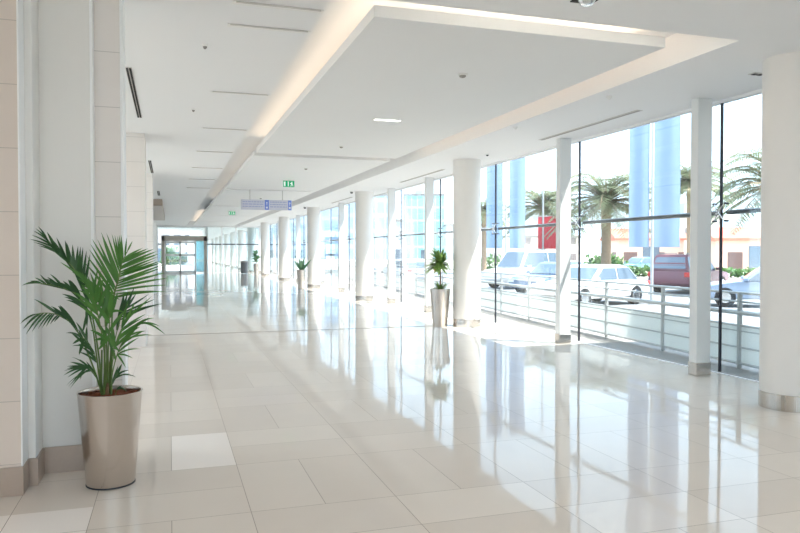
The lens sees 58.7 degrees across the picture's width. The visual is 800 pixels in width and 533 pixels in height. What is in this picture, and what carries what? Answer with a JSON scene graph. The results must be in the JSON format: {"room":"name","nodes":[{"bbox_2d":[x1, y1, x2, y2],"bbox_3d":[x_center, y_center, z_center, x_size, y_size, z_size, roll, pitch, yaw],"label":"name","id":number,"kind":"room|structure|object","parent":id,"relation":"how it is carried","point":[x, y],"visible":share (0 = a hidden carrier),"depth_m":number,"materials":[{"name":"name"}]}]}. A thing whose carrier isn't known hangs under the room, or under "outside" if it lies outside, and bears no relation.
{"room":"building lobby","nodes":[
{"label":"building lobby","id":0,"kind":"room"},
{"bbox_2d":[0,0,20,467],"bbox_3d":[-4.213,-0.400,4.894,3.000,4.000,0.880,0,1,-18],"label":"wall","id":1,"kind":"structure","parent":0,"point":[10,398],"depth_m":4.92,"materials":[{"name":"paint"}]},
{"bbox_2d":[16,0,27,465],"bbox_3d":[-2.676,-0.403,5.035,0.010,3.600,0.198,0,1,-18],"label":"trim","id":2,"kind":"structure","parent":1,"relation":"attached to","point":[19,3],"depth_m":5.01,"materials":[{"name":"paint"}]},
{"bbox_2d":[0,444,83,497],"bbox_3d":[-3.846,1.502,4.839,3.640,0.200,0.504,0,1,-18],"label":"baseboard","id":3,"kind":"structure","parent":1,"relation":"attached to","point":[14,481],"depth_m":5.24,"materials":[{"name":"beige stone"}]},
{"bbox_2d":[23,0,91,458],"bbox_3d":[-2.628,-0.412,5.512,0.435,4.000,0.680,0,1,-18],"label":"wall panel","id":4,"kind":"object","parent":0,"point":[56,32],"visible":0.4,"depth_m":5.46,"materials":[{"name":"white paint"}]},
{"bbox_2d":[89,0,127,386],"bbox_3d":[-2.374,-0.418,5.804,0.242,4.000,0.480,0,1,-18],"label":"trim","id":5,"kind":"structure","parent":4,"relation":"attached to","point":[91,2],"depth_m":5.71,"materials":[{"name":"paint"}]},
{"bbox_2d":[94,0,121,385],"bbox_3d":[-2.394,-0.420,5.866,0.202,4.000,0.310,0,1,-18],"label":"wall pier","id":6,"kind":"object","parent":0,"point":[106,12],"visible":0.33,"depth_m":5.71,"materials":[{"name":"white paint"}]},
{"bbox_2d":[76,385,142,488],"bbox_3d":[-2.127,1.252,5.224,0.452,0.684,0.452,0,1,-18],"label":"planter","id":7,"kind":"object","parent":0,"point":[109,418],"depth_m":5.07,"materials":[{"name":"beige metal"}]},
{"bbox_2d":[153,220,156,274],"bbox_3d":[-15.179,-1.091,38.798,3.000,4.000,40.800,0,1,-18],"label":"wall","id":8,"kind":"structure","parent":0,"point":[154,223],"depth_m":51.35,"materials":[{"name":"white paint"}]},
{"bbox_2d":[157,226,258,272],"bbox_3d":[-15.464,-1.383,58.042,8.300,3.800,0.120,0,1,-18],"label":"window","id":9,"kind":"structure","parent":8,"relation":"in","point":[221,244],"depth_m":58.27,"materials":[{"name":"grey metal"}]},
{"bbox_2d":[161,236,206,272],"bbox_3d":[-17.418,-0.971,57.419,3.505,3.000,0.240,0,1,-18],"label":"door","id":10,"kind":"structure","parent":9,"relation":"attached to","point":[200,242],"depth_m":57.50,"materials":[{"name":"metal"}]},
{"bbox_2d":[158,227,204,230],"bbox_3d":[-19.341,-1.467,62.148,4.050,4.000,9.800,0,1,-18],"label":"ceiling","id":11,"kind":"structure","parent":0,"point":[159,228],"depth_m":60.51,"materials":[{"name":"paint"}]},
{"bbox_2d":[188,227,211,272],"bbox_3d":[-23.272,-2.150,88.272,4.550,4.100,62.050,0,1,-18],"label":"wall","id":12,"kind":"structure","parent":0,"point":[202,232],"depth_m":95.62,"materials":[{"name":"white paint"}]},
{"bbox_2d":[297,270,305,288],"bbox_3d":[-4.560,0.591,32.806,0.420,0.880,0.420,0,1,-18],"label":"planter","id":13,"kind":"object","parent":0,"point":[300,273],"depth_m":32.66,"materials":[{"name":"silver metal"}]},
{"bbox_2d":[0,262,799,532],"bbox_3d":[-15.659,0.703,53.843,11.320,0.200,131.950,0,1,-18],"label":"floor","id":14,"kind":"structure","parent":0,"point":[489,427],"depth_m":6.77,"materials":[{"name":"tile"}]},
{"bbox_2d":[20,228,166,489],"bbox_3d":[-2.165,0.657,5.068,0.959,1.881,0.632,-1,1,-38],"label":"potted palm","id":15,"kind":"object","parent":14,"relation":"on","point":[109,414],"visible":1,"depth_m":5.07,"materials":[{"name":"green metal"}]},
{"bbox_2d":[126,133,147,347],"bbox_3d":[-5.253,-0.564,12.954,1.180,4.000,0.900,0,1,-18],"label":"wall pier","id":16,"kind":"object","parent":14,"relation":"on","point":[135,142],"visible":0.21,"depth_m":12.66,"materials":[{"name":"white paint"}]},
{"bbox_2d":[146,173,153,314],"bbox_3d":[-7.355,-0.696,19.419,1.160,4.000,0.900,0,1,-18],"label":"wall pier","id":17,"kind":"object","parent":14,"relation":"on","point":[149,176],"visible":0.21,"depth_m":19.15,"materials":[{"name":"white paint"}]},
{"bbox_2d":[212,238,214,262],"bbox_3d":[-29.065,-2.461,110.912,0.646,3.800,0.646,0,1,-18],"label":"round column","id":18,"kind":"structure","parent":14,"relation":"on","point":[213,239],"depth_m":110.64,"materials":[{"name":"white paint"}]},
{"bbox_2d":[215,237,218,263],"bbox_3d":[-26.296,-2.287,102.350,0.646,3.800,0.646,0,1,-18],"label":"round column","id":19,"kind":"structure","parent":14,"relation":"on","point":[216,238],"depth_m":102.07,"materials":[{"name":"white paint"}]},
{"bbox_2d":[219,236,223,264],"bbox_3d":[-23.526,-2.112,93.789,0.646,3.800,0.646,0,1,-18],"label":"round column","id":20,"kind":"structure","parent":14,"relation":"on","point":[221,252],"depth_m":93.53,"materials":[{"name":"white paint"}]},
{"bbox_2d":[224,234,229,265],"bbox_3d":[-20.757,-1.938,85.227,0.646,3.800,0.646,0,1,-18],"label":"round column","id":21,"kind":"structure","parent":14,"relation":"on","point":[226,236],"depth_m":84.97,"materials":[{"name":"white paint"}]},
{"bbox_2d":[230,232,235,267],"bbox_3d":[-17.988,-1.763,76.665,0.646,3.800,0.646,0,1,-18],"label":"round column","id":22,"kind":"structure","parent":14,"relation":"on","point":[232,234],"depth_m":76.39,"materials":[{"name":"white paint"}]},
{"bbox_2d":[238,230,244,269],"bbox_3d":[-15.219,-1.589,68.104,0.646,3.800,0.646,0,1,-18],"label":"round column","id":23,"kind":"structure","parent":14,"relation":"on","point":[241,256],"depth_m":67.83,"materials":[{"name":"white paint"}]},
{"bbox_2d":[240,260,247,272],"bbox_3d":[-12.258,0.029,55.955,0.580,1.020,0.580,0,1,-18],"label":"litter bin","id":24,"kind":"object","parent":14,"relation":"on","point":[244,264],"visible":1,"depth_m":55.73,"materials":[{"name":"grey plastic"}]},
{"bbox_2d":[247,228,254,271],"bbox_3d":[-12.480,-1.416,59.637,0.646,3.800,0.646,0,1,-18],"label":"round column","id":25,"kind":"structure","parent":14,"relation":"on","point":[250,231],"depth_m":59.37,"materials":[{"name":"white paint"}]},
{"bbox_2d":[252,249,259,275],"bbox_3d":[-10.256,-0.269,50.318,0.592,1.887,0.604,1,1,36],"label":"potted plant","id":26,"kind":"object","parent":14,"relation":"on","point":[255,265],"visible":0.98,"depth_m":50.23,"materials":[{"name":"green plant"}]},
{"bbox_2d":[259,226,260,272],"bbox_3d":[-11.360,-1.378,57.756,0.247,3.800,0.162,0,1,-18],"label":"square column","id":27,"kind":"structure","parent":14,"relation":"on","point":[259,226],"depth_m":57.68,"materials":[{"name":"white paint"}]},
{"bbox_2d":[261,222,269,275],"bbox_3d":[-9.650,-1.238,50.886,0.646,3.800,0.646,0,1,-18],"label":"round column","id":28,"kind":"structure","parent":14,"relation":"on","point":[265,227],"depth_m":50.62,"materials":[{"name":"white paint"}]},
{"bbox_2d":[279,217,289,280],"bbox_3d":[-6.911,-1.065,42.419,0.646,3.800,0.646,0,1,-18],"label":"round column","id":29,"kind":"structure","parent":14,"relation":"on","point":[284,250],"depth_m":42.15,"materials":[{"name":"white paint"}]},
{"bbox_2d":[296,215,299,281],"bbox_3d":[-5.821,-1.028,40.633,0.247,3.800,0.162,0,1,-18],"label":"square column","id":30,"kind":"structure","parent":14,"relation":"on","point":[297,216],"depth_m":40.55,"materials":[{"name":"white paint"}]},
{"bbox_2d":[148,325,447,335],"bbox_3d":[-1.806,1.382,15.528,8.500,0.003,0.040,0,1,-18],"label":"trim","id":31,"kind":"structure","parent":14,"relation":"on","point":[447,325],"depth_m":15.37,"materials":[{"name":"grey stone"}]},
{"bbox_2d":[294,257,310,288],"bbox_3d":[-4.497,0.285,32.829,0.540,1.492,0.570,1,2,44],"label":"aloe","id":32,"kind":"object","parent":14,"relation":"on","point":[301,272],"visible":1,"depth_m":32.68,"materials":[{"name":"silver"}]},
{"bbox_2d":[307,207,320,287],"bbox_3d":[-4.080,-0.886,33.667,0.646,3.800,0.646,0,1,-18],"label":"round column","id":33,"kind":"structure","parent":14,"relation":"on","point":[313,213],"depth_m":33.40,"materials":[{"name":"white paint"}]},
{"bbox_2d":[338,203,344,291],"bbox_3d":[-2.498,-0.819,30.359,0.247,3.800,0.162,0,1,-18],"label":"square column","id":34,"kind":"structure","parent":14,"relation":"on","point":[341,214],"depth_m":30.30,"materials":[{"name":"white paint"}]},
{"bbox_2d":[355,191,373,300],"bbox_3d":[-1.250,-0.708,24.915,0.646,3.800,0.646,0,1,-18],"label":"round column","id":35,"kind":"structure","parent":14,"relation":"on","point":[363,199],"depth_m":24.64,"materials":[{"name":"white paint"}]},
{"bbox_2d":[387,188,395,303],"bbox_3d":[-0.283,-0.679,23.510,0.247,3.800,0.162,0,1,-18],"label":"square column","id":36,"kind":"structure","parent":14,"relation":"on","point":[391,298],"depth_m":23.44,"materials":[{"name":"white paint"}]},
{"bbox_2d":[424,177,433,311],"bbox_3d":[0.825,-0.610,20.085,0.247,3.800,0.162,0,1,-18],"label":"square column","id":37,"kind":"structure","parent":14,"relation":"on","point":[429,181],"depth_m":20.02,"materials":[{"name":"white paint"}]},
{"bbox_2d":[423,244,451,326],"bbox_3d":[0.853,0.421,16.282,0.712,1.894,0.806,1,1,29],"label":"dracaena","id":38,"kind":"object","parent":14,"relation":"on","point":[440,295],"visible":1,"depth_m":16.14,"materials":[{"name":"green plant"}]},
{"bbox_2d":[453,158,480,326],"bbox_3d":[1.535,-0.532,16.306,0.646,3.800,0.646,0,1,-18],"label":"round column","id":39,"kind":"structure","parent":14,"relation":"on","point":[466,171],"depth_m":16.04,"materials":[{"name":"white paint"}]},
{"bbox_2d":[271,274,758,382],"bbox_3d":[-10.292,0.561,55.576,0.040,0.012,131.950,0,1,-18],"label":"trim","id":40,"kind":"structure","parent":14,"relation":"on","point":[271,274],"depth_m":12.24,"materials":[{"name":"metal"}]},
{"bbox_2d":[270,224,277,274],"bbox_3d":[-9.336,-1.270,52.707,0.110,3.730,3.602,0,1,-18],"label":"window","id":41,"kind":"structure","parent":40,"relation":"on","point":[272,227],"depth_m":53.17,"materials":[{"name":"clear glass"}]},
{"bbox_2d":[332,204,349,290],"bbox_3d":[-2.855,-0.848,32.047,0.494,3.730,3.714,0,1,-18],"label":"window","id":42,"kind":"structure","parent":40,"relation":"on","point":[346,204],"depth_m":30.44,"materials":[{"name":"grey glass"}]},
{"bbox_2d":[373,190,402,301],"bbox_3d":[-0.640,-0.709,25.198,0.494,3.730,3.714,0,1,-18],"label":"window","id":43,"kind":"structure","parent":40,"relation":"on","point":[401,231],"depth_m":23.60,"materials":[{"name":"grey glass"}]},
{"bbox_2d":[402,179,442,306],"bbox_3d":[0.468,-0.639,21.773,0.494,3.730,3.714,0,1,-18],"label":"window","id":44,"kind":"structure","parent":40,"relation":"on","point":[440,228],"depth_m":20.16,"materials":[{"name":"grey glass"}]},
{"bbox_2d":[442,164,498,322],"bbox_3d":[1.575,-0.569,18.349,0.494,3.730,3.714,0,1,-18],"label":"window","id":45,"kind":"structure","parent":40,"relation":"on","point":[494,228],"depth_m":16.73,"materials":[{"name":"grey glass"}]},
{"bbox_2d":[497,142,583,340],"bbox_3d":[2.683,-0.499,14.924,0.494,3.730,3.714,0,1,-18],"label":"window","id":46,"kind":"structure","parent":40,"relation":"on","point":[577,222],"depth_m":13.33,"materials":[{"name":"clear glass"}]},
{"bbox_2d":[581,103,728,371],"bbox_3d":[3.791,-0.429,11.499,0.494,3.730,3.714,0,1,-18],"label":"window","id":47,"kind":"structure","parent":40,"relation":"on","point":[716,212],"depth_m":9.91,"materials":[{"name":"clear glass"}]},
{"bbox_2d":[724,207,760,214],"bbox_3d":[4.899,-0.360,8.075,0.494,3.730,3.714,0,1,-18],"label":"window","id":48,"kind":"structure","parent":40,"relation":"on","point":[748,210],"depth_m":9.55,"materials":[{"name":"clear glass"}]},
{"bbox_2d":[555,138,570,343],"bbox_3d":[3.040,-0.470,13.236,0.247,3.800,0.162,0,1,-18],"label":"square column","id":49,"kind":"structure","parent":14,"relation":"on","point":[563,145],"depth_m":13.17,"materials":[{"name":"white paint"}]},
{"bbox_2d":[688,98,711,375],"bbox_3d":[4.148,-0.400,9.811,0.247,3.800,0.162,0,1,-18],"label":"square column","id":50,"kind":"structure","parent":14,"relation":"on","point":[699,364],"depth_m":9.75,"materials":[{"name":"white paint"}]},
{"bbox_2d":[758,51,799,412],"bbox_3d":[4.295,-0.358,7.773,0.646,3.800,0.646,0,1,-18],"label":"round column","id":51,"kind":"structure","parent":14,"relation":"on","point":[779,337],"depth_m":7.58,"materials":[{"name":"white paint"}]},
{"bbox_2d":[430,288,449,326],"bbox_3d":[0.918,0.938,16.294,0.464,0.860,0.464,0,1,-18],"label":"planter","id":52,"kind":"object","parent":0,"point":[440,297],"depth_m":16.13,"materials":[{"name":"silver metal"}]},
{"bbox_2d":[125,0,799,238],"bbox_3d":[-15.640,-3.447,53.765,11.360,0.500,131.950,0,1,-18],"label":"ceiling","id":53,"kind":"structure","parent":0,"point":[711,49],"depth_m":8.71,"materials":[{"name":"paint"}]},
{"bbox_2d":[126,67,141,117],"bbox_3d":[-3.591,-2.303,9.630,0.070,0.012,3.180,0,1,-18],"label":"ceiling vent","id":54,"kind":"object","parent":53,"relation":"in","point":[129,72],"visible":0.9,"depth_m":9.25,"materials":[{"name":"grey metal"}]},
{"bbox_2d":[153,199,164,219],"bbox_3d":[-11.993,-2.698,34.960,0.720,0.270,14.000,0,1,-18],"label":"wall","id":55,"kind":"structure","parent":53,"relation":"attached to","point":[158,209],"depth_m":31.70,"materials":[{"name":"beige paint"}]},
{"bbox_2d":[193,220,240,225],"bbox_3d":[-13.722,-3.356,53.099,3.100,0.345,7.600,0,1,-18],"label":"ceiling panel","id":56,"kind":"object","parent":53,"relation":"attached to","point":[199,223],"visible":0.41,"depth_m":52.39,"materials":[{"name":"paint"}]},
{"bbox_2d":[197,214,255,221],"bbox_3d":[-11.198,-3.196,45.299,3.100,0.345,8.200,0,1,-18],"label":"ceiling panel","id":57,"kind":"object","parent":53,"relation":"attached to","point":[210,218],"visible":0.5,"depth_m":44.57,"materials":[{"name":"paint"}]},
{"bbox_2d":[202,204,269,215],"bbox_3d":[-8.506,-3.027,36.975,3.100,0.345,8.700,0,1,-18],"label":"ceiling panel","id":58,"kind":"object","parent":53,"relation":"attached to","point":[210,210],"visible":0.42,"depth_m":36.87,"materials":[{"name":"paint"}]},
{"bbox_2d":[210,91,269,95],"bbox_3d":[-2.109,-2.284,9.403,0.770,0.016,0.073,0,1,-18],"label":"cross slot","id":59,"kind":"object","parent":53,"relation":"attached to","point":[210,91],"visible":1,"depth_m":9.37,"materials":[{"name":"white plastic"}]},
{"bbox_2d":[210,186,314,205],"bbox_3d":[-5.755,-2.853,28.471,3.100,0.345,8.580,0,1,-18],"label":"ceiling panel","id":60,"kind":"object","parent":53,"relation":"attached to","point":[225,197],"visible":0.69,"depth_m":26.43,"materials":[{"name":"paint"}]},
{"bbox_2d":[241,191,291,209],"bbox_3d":[-4.543,-2.258,24.181,1.700,0.670,0.090,0,1,-18],"label":"hanging sign","id":61,"kind":"object","parent":53,"relation":"hanging from","point":[246,204],"visible":1,"depth_m":24.14,"materials":[{"name":"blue plastic"}]},
{"bbox_2d":[227,23,309,33],"bbox_3d":[-1.226,-2.228,6.673,0.770,0.016,0.073,0,1,-18],"label":"cross slot","id":62,"kind":"object","parent":53,"relation":"attached to","point":[228,24],"visible":1,"depth_m":6.65,"materials":[{"name":"white plastic"}]},
{"bbox_2d":[233,1,323,13],"bbox_3d":[-1.036,-2.216,6.083,0.770,0.016,0.073,0,1,-18],"label":"cross slot","id":63,"kind":"object","parent":53,"relation":"attached to","point":[234,2],"visible":1,"depth_m":6.07,"materials":[{"name":"white plastic"}]},
{"bbox_2d":[225,151,389,190],"bbox_3d":[-3.020,-2.681,20.014,3.100,0.345,8.560,0,1,-18],"label":"ceiling panel","id":64,"kind":"object","parent":53,"relation":"attached to","point":[260,171],"visible":0.91,"depth_m":18.55,"materials":[{"name":"paint"}]},
{"bbox_2d":[256,5,664,158],"bbox_3d":[-0.160,-2.501,11.171,3.100,0.345,9.150,0,1,-18],"label":"ceiling panel","id":65,"kind":"object","parent":53,"relation":"attached to","point":[405,64],"visible":1,"depth_m":8.56,"materials":[{"name":"paint"}]},
{"bbox_2d":[372,118,402,121],"bbox_3d":[-0.202,-2.326,11.303,0.480,0.010,0.120,0,1,-18],"label":"recessed light","id":66,"kind":"object","parent":65,"relation":"attached to","point":[374,118],"visible":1,"depth_m":11.30,"materials":[{"name":"white plastic"}]},
{"bbox_2d":[375,119,398,121],"bbox_3d":[-0.202,-2.324,11.303,0.420,0.006,0.080,0,1,-18],"label":"diffuser","id":67,"kind":"object","parent":66,"relation":"attached to","point":[375,119],"depth_m":11.30,"materials":[{"name":"white plastic"}]},
{"bbox_2d":[244,89,761,231],"bbox_3d":[-10.292,-3.212,55.499,0.100,0.040,131.950,0,1,-18],"label":"trim","id":68,"kind":"structure","parent":53,"relation":"attached to","point":[759,91],"depth_m":12.22,"materials":[{"name":"paint"}]},
{"bbox_2d":[570,0,597,6],"bbox_3d":[1.549,-2.193,5.891,0.200,0.055,0.200,0,1,-18],"label":"spotlight","id":69,"kind":"object","parent":53,"relation":"attached to","point":[584,3],"visible":1,"depth_m":5.88,"materials":[{"name":"silver metal"}]},
{"bbox_2d":[539,110,642,139],"bbox_3d":[3.091,-2.337,11.911,0.100,0.012,2.950,0,1,-18],"label":"ceiling vent","id":70,"kind":"object","parent":53,"relation":"in","point":[634,111],"visible":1,"depth_m":11.65,"materials":[{"name":"grey plastic"}]},
{"label":"outside","id":71,"kind":"structure","parent":0,"visible":0},
{"bbox_2d":[275,265,759,371],"bbox_3d":[-7.427,0.726,56.664,6.080,0.338,132.250,0,1,-18],"label":"terrace","id":72,"kind":"object","parent":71,"point":[378,289],"visible":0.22,"depth_m":18.04,"materials":[{"name":"stone"}]},
{"bbox_2d":[275,274,758,380],"bbox_3d":[-0.450,1.266,26.187,0.560,0.200,69.950,0,1,-18],"label":"strip","id":73,"kind":"object","parent":72,"relation":"on","point":[729,370],"depth_m":12.79,"materials":[{"name":"grey stone"}]},
{"bbox_2d":[327,259,759,368],"bbox_3d":[0.021,0.493,32.058,0.076,1.132,52.078,0,1,-13],"label":"terrace railing","id":74,"kind":"object","parent":72,"relation":"on","point":[740,344],"visible":0.71,"depth_m":13.59,"materials":[{"name":"paint"}]},
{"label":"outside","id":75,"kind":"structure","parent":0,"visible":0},
{"bbox_2d":[158,255,740,273],"bbox_3d":[42.842,-1.900,192.523,320.000,0.550,460.000,0,1,-18],"label":"ground","id":76,"kind":"structure","parent":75,"point":[187,267],"depth_m":92.22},
{"bbox_2d":[158,246,178,264],"bbox_3d":[-31.208,-1.379,96.010,2.743,2.799,1.878,0,1,-18],"label":"shrub","id":77,"kind":"object","parent":76,"relation":"on","point":[170,260],"visible":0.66,"depth_m":95.75,"materials":[{"name":"green plant"}]},
{"bbox_2d":[158,231,193,261],"bbox_3d":[-41.755,-6.996,129.910,15.244,12.313,10.300,0,1,0],"label":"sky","id":78,"kind":"structure","parent":76,"relation":"on","point":[184,246],"depth_m":124.94,"materials":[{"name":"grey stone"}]},
{"bbox_2d":[175,253,187,264],"bbox_3d":[-30.596,-0.960,98.019,2.678,1.997,1.797,0,1,-18],"label":"shrub","id":79,"kind":"object","parent":76,"relation":"on","point":[183,259],"visible":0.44,"depth_m":97.78,"materials":[{"name":"green plant"}]},
{"bbox_2d":[320,205,345,258],"bbox_3d":[-17.468,-11.915,188.834,6.882,19.746,18.300,0,1,0],"label":"building","id":80,"kind":"structure","parent":76,"relation":"on","point":[328,218],"depth_m":179.89,"materials":[{"name":"blue glass"}]},
{"bbox_2d":[346,194,386,259],"bbox_3d":[-7.658,-10.259,173.861,10.047,17.046,18.300,0,1,0],"label":"building","id":81,"kind":"structure","parent":76,"relation":"on","point":[380,202],"depth_m":164.87,"materials":[{"name":"blue glass"}]},
{"bbox_2d":[395,212,404,258],"bbox_3d":[-0.844,-6.539,154.930,3.676,10.379,10.300,0,1,0],"label":"building","id":82,"kind":"structure","parent":76,"relation":"on","point":[397,221],"depth_m":149.94,"materials":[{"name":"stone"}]},
{"bbox_2d":[403,189,444,258],"bbox_3d":[6.413,-11.733,197.841,10.989,19.015,16.300,0,1,0],"label":"building","id":83,"kind":"structure","parent":76,"relation":"on","point":[413,203],"depth_m":189.86,"materials":[{"name":"teal glass"}]},
{"bbox_2d":[442,224,490,259],"bbox_3d":[17.454,-6.931,176.931,13.211,10.267,14.300,0,1,0],"label":"building","id":84,"kind":"structure","parent":76,"relation":"on","point":[447,238],"depth_m":169.98,"materials":[{"name":"grey stone"}]},
{"bbox_2d":[491,228,577,260],"bbox_3d":[29.536,-4.892,156.964,17.178,7.004,14.300,0,1,0],"label":"building","id":85,"kind":"structure","parent":76,"relation":"on","point":[531,239],"depth_m":149.97,"materials":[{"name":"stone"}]},
{"bbox_2d":[599,228,686,262],"bbox_3d":[27.536,-2.074,80.491,8.240,4.486,6.000,0,1,0],"label":"building","id":86,"kind":"structure","parent":76,"relation":"on","point":[620,248],"depth_m":78.00,"materials":[{"name":"paint"}]},
{"bbox_2d":[680,202,723,253],"bbox_3d":[39.336,-4.392,96.950,4.958,8.449,10.300,0,1,0],"label":"building","id":87,"kind":"structure","parent":76,"relation":"on","point":[683,221],"depth_m":92.49,"materials":[{"name":"white paint"}]},
{"bbox_2d":[711,227,760,269],"bbox_3d":[35.246,-1.832,72.492,9.270,4.328,6.000,0,1,0],"label":"building","id":88,"kind":"structure","parent":76,"relation":"on","point":[741,249],"depth_m":70.00,"materials":[{"name":"paint"}]},
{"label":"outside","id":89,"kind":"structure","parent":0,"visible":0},
{"bbox_2d":[275,258,740,289],"bbox_3d":[-8.006,-0.625,128.772,16.000,0.400,270.050,0,1,-18],"label":"pavement","id":90,"kind":"structure","parent":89,"point":[291,259],"depth_m":102.45,"materials":[{"name":"white concrete"}]},
{"bbox_2d":[275,223,277,257],"bbox_3d":[-38.706,-12.642,223.833,6.348,19.774,18.300,0,1,0],"label":"building","id":91,"kind":"structure","parent":90,"relation":"on","point":[276,225],"depth_m":214.93,"materials":[{"name":"blue glass"}]},
{"bbox_2d":[290,216,306,257],"bbox_3d":[-28.692,-13.194,208.816,8.176,21.490,18.300,0,1,0],"label":"building","id":92,"kind":"structure","parent":90,"relation":"on","point":[303,220],"depth_m":199.90,"materials":[{"name":"blue glass"}]},
{"bbox_2d":[481,253,501,268],"bbox_3d":[11.325,-0.402,70.045,10.357,1.861,1.786,0,1,1],"label":"shrub","id":93,"kind":"object","parent":90,"relation":"on","point":[488,261],"visible":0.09,"depth_m":69.87,"materials":[{"name":"green plant"}]},
{"bbox_2d":[481,198,508,270],"bbox_3d":[6.939,-2.648,59.928,4.562,6.513,4.863,1,2,41],"label":"date palm","id":94,"kind":"object","parent":90,"relation":"on","point":[483,208],"visible":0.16,"depth_m":59.80,"materials":[{"name":"green plant"}]},
{"bbox_2d":[583,253,628,265],"bbox_3d":[16.754,-0.199,58.017,3.776,1.991,1.728,0,1,-3],"label":"shrub","id":95,"kind":"object","parent":90,"relation":"on","point":[597,260],"visible":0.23,"depth_m":57.81,"materials":[{"name":"green plant"}]},
{"bbox_2d":[615,264,649,276],"bbox_3d":[15.726,0.316,52.087,6.931,1.168,1.722,0,1,-2],"label":"hedge","id":96,"kind":"object","parent":90,"relation":"on","point":[638,270],"visible":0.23,"depth_m":51.77,"materials":[{"name":"green plant"}]},
{"bbox_2d":[623,257,649,272],"bbox_3d":[20.933,-0.124,62.026,4.610,1.420,2.000,-1,1,-28],"label":"sedan","id":97,"kind":"object","parent":90,"relation":"on","point":[638,261],"visible":0.28,"depth_m":61.28,"materials":[{"name":"paint"}]},
{"bbox_2d":[649,160,733,252],"bbox_3d":[18.855,-2.978,46.104,5.409,7.735,5.786,-1,2,-44],"label":"date palm","id":98,"kind":"object","parent":90,"relation":"on","point":[685,178],"visible":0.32,"depth_m":45.38,"materials":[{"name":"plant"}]},
{"bbox_2d":[645,266,757,277],"bbox_3d":[21.995,0.392,50.032,9.302,1.058,1.749,0,1,0],"label":"hedge","id":99,"kind":"object","parent":90,"relation":"on","point":[735,272],"visible":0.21,"depth_m":49.81,"materials":[{"name":"green plant"}]},
{"bbox_2d":[711,146,760,235],"bbox_3d":[15.813,-1.865,29.955,6.200,6.167,5.958,-1,1,-24],"label":"date palm","id":100,"kind":"object","parent":90,"relation":"on","point":[733,196],"visible":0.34,"depth_m":30.13,"materials":[{"name":"green plant"}]},
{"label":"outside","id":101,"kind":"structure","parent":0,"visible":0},
{"bbox_2d":[275,260,759,323],"bbox_3d":[-20.661,-0.517,124.681,10.600,0.350,270.050,0,1,-18],"label":"road","id":102,"kind":"structure","parent":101,"point":[676,299],"depth_m":25.55,"materials":[{"name":"white asphalt"}]},
{"bbox_2d":[377,259,435,278],"bbox_3d":[0.312,0.243,44.019,2.000,1.420,4.610,-1,1,-26],"label":"sedan","id":103,"kind":"object","parent":102,"relation":"on","point":[410,262],"visible":0.32,"depth_m":42.58,"materials":[{"name":"paint"}]},
{"bbox_2d":[486,157,524,286],"bbox_3d":[5.650,-3.124,37.952,2.070,8.400,0.280,0,1,0],"label":"banner pole","id":104,"kind":"object","parent":102,"relation":"on","point":[517,167],"visible":0.59,"depth_m":37.95,"materials":[{"name":"blue painted metal"}]},
{"bbox_2d":[481,249,555,287],"bbox_3d":[6.665,0.087,37.020,4.910,2.017,2.100,-1,1,-38],"label":"van","id":105,"kind":"object","parent":102,"relation":"on","point":[517,261],"visible":0.43,"depth_m":36.07,"materials":[{"name":"paint"}]},
{"bbox_2d":[503,189,585,249],"bbox_3d":[9.148,-2.104,46.017,5.282,5.990,5.307,1,1,39],"label":"date palm","id":106,"kind":"object","parent":102,"relation":"on","point":[537,198],"visible":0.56,"depth_m":45.35,"materials":[{"name":"green plant"}]},
{"bbox_2d":[508,261,583,292],"bbox_3d":[7.025,0.487,32.027,4.610,1.420,2.000,-1,2,-43],"label":"sedan","id":107,"kind":"object","parent":102,"relation":"on","point":[547,268],"visible":0.24,"depth_m":31.38,"materials":[{"name":"paint"}]},
{"bbox_2d":[538,152,555,248],"bbox_3d":[8.747,-3.606,41.944,1.200,9.200,0.280,0,1,0],"label":"banner pole","id":108,"kind":"object","parent":102,"relation":"on","point":[543,243],"visible":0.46,"depth_m":41.96,"materials":[{"name":"red fabric"}]},
{"bbox_2d":[526,264,649,303],"bbox_3d":[6.685,0.630,25.026,4.610,1.420,2.000,-1,1,-38],"label":"sedan","id":109,"kind":"object","parent":102,"relation":"on","point":[602,272],"visible":0.5,"depth_m":24.43,"materials":[{"name":"paint"}]},
{"bbox_2d":[544,172,650,263],"bbox_3d":[11.507,-2.180,39.983,6.514,6.390,6.770,1,1,28],"label":"date palm","id":110,"kind":"object","parent":102,"relation":"on","point":[605,203],"visible":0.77,"depth_m":39.43,"materials":[{"name":"green plant"}]},
{"bbox_2d":[629,116,680,304],"bbox_3d":[8.941,-2.959,24.950,1.800,8.600,0.280,0,1,0],"label":"banner pole","id":111,"kind":"object","parent":102,"relation":"on","point":[666,140],"visible":0.55,"depth_m":24.95,"materials":[{"name":"blue fabric"}]},
{"bbox_2d":[648,253,729,291],"bbox_3d":[13.456,0.273,33.016,4.610,1.807,2.080,-1,2,-45],"label":"suv","id":112,"kind":"object","parent":102,"relation":"on","point":[669,269],"visible":0.67,"depth_m":31.50,"materials":[{"name":"paint"}]},
{"bbox_2d":[711,267,759,306],"bbox_3d":[12.562,0.650,24.021,4.610,1.420,2.000,0,1,23],"label":"sedan","id":113,"kind":"object","parent":102,"relation":"on","point":[750,282],"visible":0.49,"depth_m":23.65,"materials":[{"name":"paint"}]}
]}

